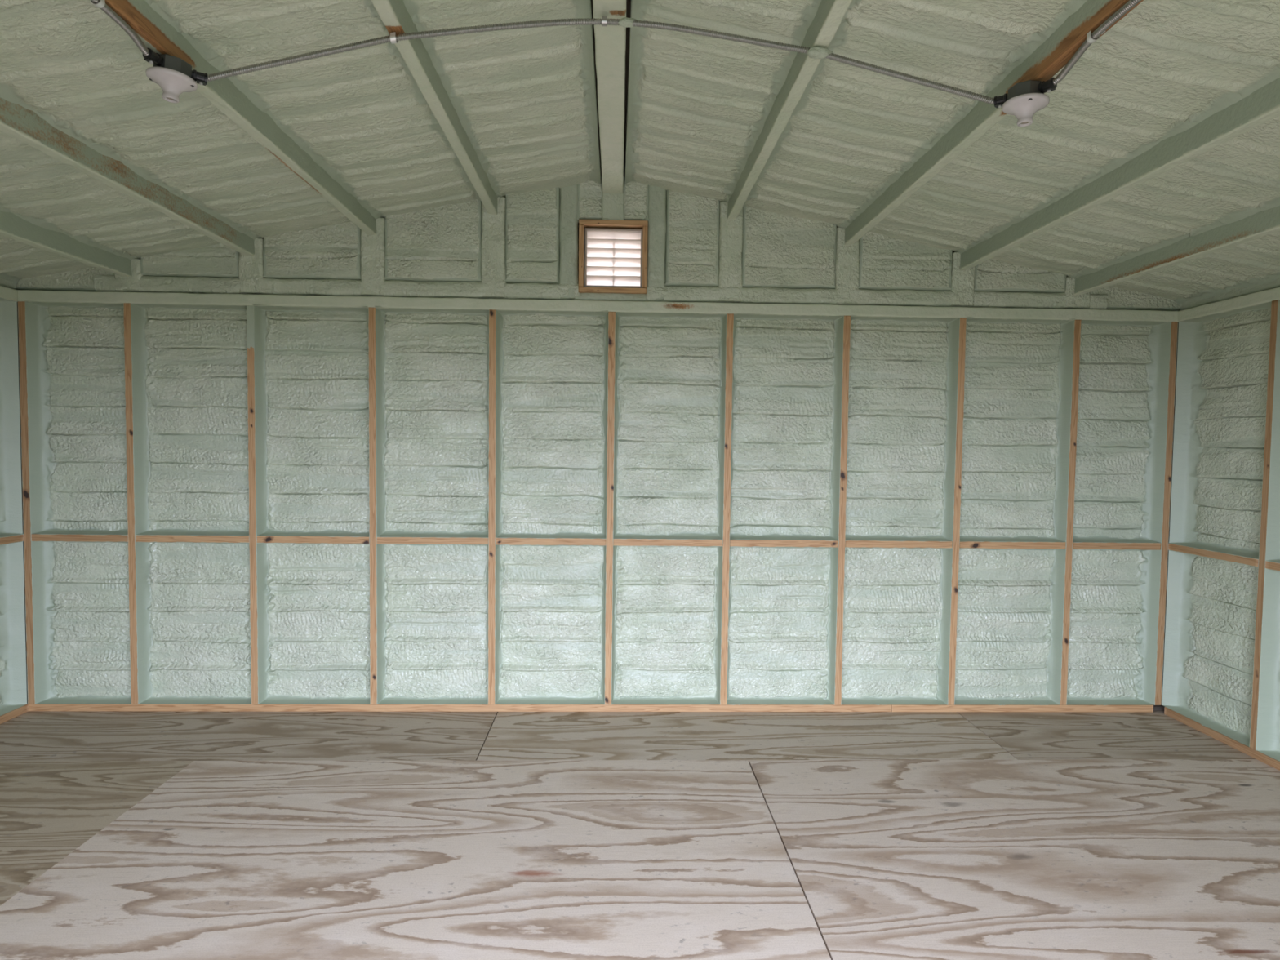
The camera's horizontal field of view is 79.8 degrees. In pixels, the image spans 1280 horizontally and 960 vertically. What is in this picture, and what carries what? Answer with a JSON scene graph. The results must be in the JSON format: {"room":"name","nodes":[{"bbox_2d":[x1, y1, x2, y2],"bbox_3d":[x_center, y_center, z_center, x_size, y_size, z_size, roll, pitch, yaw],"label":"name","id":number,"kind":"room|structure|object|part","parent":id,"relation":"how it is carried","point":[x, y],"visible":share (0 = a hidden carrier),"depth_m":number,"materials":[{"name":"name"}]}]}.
{"room":"storage shed interior","nodes":[
{"label":"storage shed interior","id":0,"kind":"room"},
{"bbox_2d":[0,278,28,724],"bbox_3d":[-2.903,0.037,1.813,0.647,2.700,4.465,1,3,-2],"label":"wall","id":1,"kind":"structure","parent":0,"point":[13,683],"depth_m":3.86,"materials":[{"name":"green plastic"}]},
{"bbox_3d":[-3.122,-0.889,1.741,0.115,0.064,4.220,1,3,-2],"label":"gable plate","id":2,"kind":"part","parent":1,"relation":"part of","materials":[{"name":"plastic"}]},
{"bbox_3d":[-3.110,-0.827,1.744,0.133,0.060,4.220,1,3,-2],"label":"plate","id":3,"kind":"part","parent":1,"relation":"part of","materials":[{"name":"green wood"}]},
{"bbox_3d":[-3.171,-0.299,3.573,0.136,1.173,0.573,1,3,-2],"label":"foam panel","id":4,"kind":"part","parent":1,"relation":"part of","materials":[{"name":"green plastic"}]},
{"bbox_3d":[-3.191,0.743,3.621,0.120,0.839,0.573,1,3,-2],"label":"foam panel","id":5,"kind":"part","parent":1,"relation":"part of","materials":[{"name":"green plastic"}]},
{"bbox_3d":[-3.139,1.265,1.830,0.137,0.038,4.200,1,3,-2],"label":"plate","id":6,"kind":"part","parent":1,"relation":"part of","materials":[{"name":"brown wood"}]},
{"bbox_2d":[14,166,1180,711],"bbox_3d":[-0.154,-0.208,4.032,6.400,3.050,0.186,1,3,-2],"label":"wall","id":7,"kind":"structure","parent":0,"point":[411,465],"depth_m":4.03,"materials":[{"name":"green plastic"}]},
{"bbox_3d":[-2.914,-1.035,3.880,0.557,0.161,0.052,1,3,-2],"label":"gable foam panel","id":8,"kind":"part","parent":7,"relation":"part of","materials":[{"name":"green plastic"}]},
{"bbox_3d":[-2.848,-0.311,3.921,0.481,1.173,0.126,1,3,-2],"label":"foam panel","id":9,"kind":"part","parent":7,"relation":"part of","materials":[{"name":"green plastic"}]},
{"bbox_3d":[-2.861,0.731,3.974,0.481,0.839,0.106,1,3,-2],"label":"foam panel","id":10,"kind":"part","parent":7,"relation":"part of","materials":[{"name":"green plastic"}]},
{"bbox_3d":[-2.274,-1.125,3.872,0.500,0.197,0.055,1,3,-2],"label":"gable foam panel","id":11,"kind":"part","parent":7,"relation":"part of","materials":[{"name":"green plastic"}]},
{"bbox_3d":[-2.285,-0.305,3.948,0.572,1.171,0.114,1,3,-2],"label":"foam panel","id":12,"kind":"part","parent":7,"relation":"part of","materials":[{"name":"green plastic"}]},
{"bbox_3d":[-2.297,0.737,3.993,0.572,0.839,0.106,1,3,-2],"label":"foam panel","id":13,"kind":"part","parent":7,"relation":"part of","materials":[{"name":"green plastic"}]},
{"bbox_3d":[-1.675,-0.299,3.955,0.572,1.174,0.136,1,3,-2],"label":"foam panel","id":14,"kind":"part","parent":7,"relation":"part of","materials":[{"name":"green plastic"}]},
{"bbox_3d":[-1.664,-1.177,3.890,0.500,0.313,0.056,1,3,-2],"label":"gable foam panel","id":15,"kind":"part","parent":7,"relation":"part of","materials":[{"name":"plastic"}]},
{"bbox_3d":[-1.688,0.743,4.013,0.572,0.839,0.107,1,3,-2],"label":"foam panel","id":16,"kind":"part","parent":7,"relation":"part of","materials":[{"name":"green plastic"}]},
{"bbox_3d":[-1.528,-0.983,3.946,2.432,0.089,0.138,1,3,-2],"label":"gable plate","id":17,"kind":"part","parent":7,"relation":"part of","materials":[{"name":"plastic"}]},
{"bbox_3d":[-1.066,-0.293,3.974,0.572,1.173,0.135,1,3,-2],"label":"foam panel","id":18,"kind":"part","parent":7,"relation":"part of","materials":[{"name":"green plastic"}]},
{"bbox_3d":[-1.079,0.750,4.035,0.572,0.839,0.113,1,3,-2],"label":"foam panel","id":19,"kind":"part","parent":7,"relation":"part of","materials":[{"name":"green plastic"}]},
{"bbox_3d":[-1.054,-1.228,3.908,0.500,0.429,0.056,1,3,-2],"label":"gable foam panel","id":20,"kind":"part","parent":7,"relation":"part of","materials":[{"name":"green plastic"}]},
{"bbox_3d":[-0.905,1.189,4.068,4.480,0.038,0.137,1,3,-2],"label":"plate","id":21,"kind":"part","parent":7,"relation":"part of","materials":[{"name":"brown wood"}]},
{"bbox_3d":[-0.552,-1.261,3.921,0.285,0.504,0.053,1,3,-2],"label":"gable foam panel","id":22,"kind":"part","parent":7,"relation":"part of","materials":[{"name":"green plastic"}]},
{"bbox_3d":[-0.469,0.756,4.051,0.572,0.839,0.105,1,3,-2],"label":"foam panel","id":23,"kind":"part","parent":7,"relation":"part of","materials":[{"name":"plastic"}]},
{"bbox_3d":[-0.457,-0.286,4.000,0.572,1.173,0.132,1,3,-2],"label":"foam panel","id":24,"kind":"part","parent":7,"relation":"part of","materials":[{"name":"plastic"}]},
{"bbox_3d":[-0.253,-1.439,3.926,0.150,0.227,0.051,1,3,-2],"label":"gable foam panel","id":25,"kind":"part","parent":7,"relation":"part of","materials":[{"name":"green plastic"}]},
{"bbox_3d":[-0.145,-0.895,3.988,5.980,0.061,0.133,1,3,-2],"label":"plate","id":26,"kind":"part","parent":7,"relation":"part of","materials":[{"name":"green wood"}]},
{"bbox_3d":[-0.145,-0.947,3.994,0.400,0.054,0.124,1,3,-2],"label":"gable plate","id":27,"kind":"part","parent":7,"relation":"part of","materials":[{"name":"wood"}]},
{"bbox_2d":[578,219,648,293],"bbox_3d":[-0.139,-1.144,3.979,0.350,0.364,0.157,1,3,-2],"label":"air vent","id":28,"kind":"object","parent":7,"relation":"in","point":[615,260],"visible":1,"depth_m":3.96,"materials":[{"name":"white plastic"}]},
{"bbox_3d":[-0.137,-1.143,3.996,0.296,0.298,0.125,1,3,-2],"label":"louvre frame","id":29,"kind":"part","parent":28,"relation":"part of","materials":[{"name":"beige plastic"}]},
{"bbox_3d":[-0.023,-1.437,3.931,0.150,0.227,0.052,1,3,-2],"label":"gable foam panel","id":30,"kind":"part","parent":7,"relation":"part of","materials":[{"name":"plastic"}]},
{"bbox_3d":[0.140,0.762,4.070,0.572,0.839,0.103,1,3,-2],"label":"foam panel","id":31,"kind":"part","parent":7,"relation":"part of","materials":[{"name":"green plastic"}]},
{"bbox_3d":[0.152,-0.280,4.026,0.572,1.171,0.114,1,3,-2],"label":"foam panel","id":32,"kind":"part","parent":7,"relation":"part of","materials":[{"name":"green plastic"}]},
{"bbox_3d":[0.272,-1.252,3.948,0.285,0.504,0.054,1,3,-2],"label":"gable foam panel","id":33,"kind":"part","parent":7,"relation":"part of","materials":[{"name":"green plastic"}]},
{"bbox_3d":[0.749,0.769,4.089,0.572,0.839,0.102,1,3,-2],"label":"foam panel","id":34,"kind":"part","parent":7,"relation":"part of","materials":[{"name":"plastic"}]},
{"bbox_3d":[0.762,-0.273,4.038,0.572,1.173,0.119,1,3,-2],"label":"foam panel","id":35,"kind":"part","parent":7,"relation":"part of","materials":[{"name":"plastic"}]},
{"bbox_3d":[0.774,-1.209,3.966,0.500,0.429,0.054,1,3,-2],"label":"gable foam panel","id":36,"kind":"part","parent":7,"relation":"part of","materials":[{"name":"green plastic"}]},
{"bbox_3d":[1.242,-0.954,4.035,2.426,0.089,0.137,1,3,-2],"label":"gable plate","id":37,"kind":"part","parent":7,"relation":"part of","materials":[{"name":"wood"}]},
{"bbox_3d":[1.358,0.775,4.116,0.572,0.839,0.116,1,3,-2],"label":"foam panel","id":38,"kind":"part","parent":7,"relation":"part of","materials":[{"name":"green plastic"}]},
{"bbox_3d":[1.371,-0.267,4.056,0.572,1.172,0.123,1,3,-2],"label":"foam panel","id":39,"kind":"part","parent":7,"relation":"part of","materials":[{"name":"green plastic"}]},
{"bbox_3d":[1.382,-1.145,3.985,0.500,0.313,0.058,1,3,-2],"label":"gable foam panel","id":40,"kind":"part","parent":7,"relation":"part of","materials":[{"name":"plastic"}]},
{"bbox_3d":[1.968,0.781,4.131,0.572,0.839,0.107,1,3,-2],"label":"foam panel","id":41,"kind":"part","parent":7,"relation":"part of","materials":[{"name":"plastic"}]},
{"bbox_3d":[1.980,-0.260,4.074,0.572,1.174,0.128,1,3,-2],"label":"foam panel","id":42,"kind":"part","parent":7,"relation":"part of","materials":[{"name":"green plastic"}]},
{"bbox_3d":[1.991,-1.081,4.008,0.500,0.197,0.053,1,3,-2],"label":"gable foam panel","id":43,"kind":"part","parent":7,"relation":"part of","materials":[{"name":"green plastic"}]},
{"bbox_3d":[2.047,1.220,4.162,1.423,0.038,0.137,1,3,-2],"label":"plate","id":44,"kind":"part","parent":7,"relation":"part of","materials":[{"name":"brown wood"}]},
{"bbox_3d":[2.531,0.787,4.154,0.481,0.839,0.116,1,3,-2],"label":"foam panel","id":45,"kind":"part","parent":7,"relation":"part of","materials":[{"name":"green plastic"}]},
{"bbox_3d":[2.544,-0.255,4.103,0.481,1.171,0.116,1,3,-2],"label":"foam panel","id":46,"kind":"part","parent":7,"relation":"part of","materials":[{"name":"plastic"}]},
{"bbox_3d":[2.627,-0.978,4.056,0.557,0.161,0.054,1,3,-2],"label":"gable foam panel","id":47,"kind":"part","parent":7,"relation":"part of","materials":[{"name":"green plastic"}]},
{"bbox_2d":[0,702,1279,959],"bbox_3d":[-0.102,1.346,1.930,6.240,0.060,4.480,1,3,-2],"label":"floor","id":48,"kind":"structure","parent":0,"point":[124,835],"depth_m":2.76,"materials":[{"name":"brown wood"}]},
{"bbox_2d":[0,0,1279,305],"bbox_3d":[-0.062,-1.215,1.512,6.600,0.745,5.600,1,3,-2],"label":"ceiling","id":49,"kind":"structure","parent":0,"point":[1152,167],"depth_m":2.69,"materials":[{"name":"plastic"}]},
{"bbox_3d":[-2.840,-1.003,2.676,0.532,0.148,2.380,1,3,-2],"label":"foam panel","id":50,"kind":"part","parent":49,"relation":"part of","materials":[{"name":"plastic"}]},
{"bbox_3d":[-2.248,-1.105,2.690,0.570,0.149,2.380,1,3,-2],"label":"foam panel","id":51,"kind":"part","parent":49,"relation":"part of","materials":[{"name":"plastic"}]},
{"bbox_2d":[89,0,149,56],"bbox_3d":[-1.262,-1.099,1.253,0.054,0.030,1.548,1,3,-2],"label":"conduit","id":52,"kind":"object","parent":49,"relation":"attached to","point":[101,4],"visible":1,"depth_m":1.90,"materials":[{"name":"metal"}]},
{"bbox_2d":[142,48,207,103],"bbox_3d":[-1.288,-1.098,2.102,0.122,0.108,0.159,2,3,23],"label":"holder","id":53,"kind":"object","parent":49,"relation":"attached to","point":[174,75],"visible":0.99,"depth_m":2.08,"materials":[{"name":"white ceramic"}]},
{"bbox_3d":[-1.638,-1.212,2.704,0.570,0.144,2.380,1,3,-2],"label":"foam panel","id":54,"kind":"part","parent":49,"relation":"part of","materials":[{"name":"green plastic"}]},
{"bbox_3d":[-1.027,-1.324,2.719,0.570,0.148,2.380,1,3,-2],"label":"foam panel","id":55,"kind":"part","parent":49,"relation":"part of","materials":[{"name":"green plastic"}]},
{"bbox_3d":[-0.431,-1.433,2.732,0.540,0.149,2.380,1,3,-2],"label":"foam panel","id":56,"kind":"part","parent":49,"relation":"part of","materials":[{"name":"plastic"}]},
{"bbox_2d":[207,15,994,105],"bbox_3d":[-0.092,-1.235,2.233,2.259,0.256,0.112,1,3,-2],"label":"conduit","id":57,"kind":"object","parent":49,"relation":"attached to","point":[815,52],"visible":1,"depth_m":2.22,"materials":[{"name":"metal"}]},
{"bbox_3d":[0.230,-1.423,2.754,0.544,0.143,2.380,1,3,-2],"label":"foam panel","id":58,"kind":"part","parent":49,"relation":"part of","materials":[{"name":"plastic"}]},
{"bbox_3d":[0.825,-1.304,2.778,0.570,0.147,2.380,1,3,-2],"label":"foam panel","id":59,"kind":"part","parent":49,"relation":"part of","materials":[{"name":"plastic"}]},
{"bbox_2d":[993,77,1057,126],"bbox_3d":[1.095,-1.071,2.187,0.149,0.104,0.130,1,3,13],"label":"holder","id":60,"kind":"object","parent":49,"relation":"attached to","point":[1023,100],"visible":1,"depth_m":2.16,"materials":[{"name":"white ceramic"}]},
{"bbox_3d":[1.433,-1.181,2.803,0.570,0.147,2.380,1,3,-2],"label":"foam panel","id":61,"kind":"part","parent":49,"relation":"part of","materials":[{"name":"green plastic"}]},
{"bbox_2d":[1052,0,1141,84],"bbox_3d":[1.160,-1.073,1.339,0.048,0.034,1.564,1,3,-2],"label":"conduit","id":62,"kind":"object","parent":49,"relation":"attached to","point":[1091,38],"visible":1,"depth_m":1.90,"materials":[{"name":"metal"}]},
{"bbox_3d":[2.041,-1.060,2.828,0.570,0.148,2.380,1,3,-2],"label":"foam panel","id":63,"kind":"part","parent":49,"relation":"part of","materials":[{"name":"green plastic"}]},
{"bbox_3d":[2.630,-0.944,2.852,0.532,0.146,2.380,1,3,-2],"label":"foam panel","id":64,"kind":"part","parent":49,"relation":"part of","materials":[{"name":"green plastic"}]},
{"bbox_2d":[1161,278,1279,770],"bbox_3d":[2.726,0.095,1.994,0.649,2.700,4.465,1,3,-2],"label":"wall","id":65,"kind":"structure","parent":0,"point":[1221,668],"depth_m":3.78,"materials":[{"name":"plastic"}]},
{"bbox_3d":[2.882,0.807,3.816,0.118,0.839,0.573,1,3,-2],"label":"foam panel","id":66,"kind":"part","parent":65,"relation":"part of","materials":[{"name":"green plastic"}]},
{"bbox_3d":[2.890,-0.235,3.768,0.125,1.172,0.573,1,3,-2],"label":"foam panel","id":67,"kind":"part","parent":65,"relation":"part of","materials":[{"name":"green plastic"}]},
{"bbox_3d":[2.937,1.329,2.011,0.137,0.038,4.170,1,3,-2],"label":"plate","id":68,"kind":"part","parent":65,"relation":"part of","materials":[{"name":"brown wood"}]},
{"bbox_3d":[2.956,-0.763,1.939,0.132,0.060,4.220,1,3,-2],"label":"plate","id":69,"kind":"part","parent":65,"relation":"part of","materials":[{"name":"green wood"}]},
{"bbox_3d":[2.969,-0.825,1.937,0.115,0.065,4.220,1,3,-2],"label":"gable plate","id":70,"kind":"part","parent":65,"relation":"part of","materials":[{"name":"wood"}]},
{"bbox_3d":[2.897,0.835,3.207,0.110,0.839,0.572,1,3,-2],"label":"foam panel","id":71,"kind":"part","parent":65,"relation":"part of","materials":[{"name":"plastic"}]},
{"bbox_3d":[2.905,-0.207,3.159,0.135,1.174,0.572,1,3,-2],"label":"foam panel","id":72,"kind":"part","parent":65,"relation":"part of","materials":[{"name":"plastic"}]}
]}

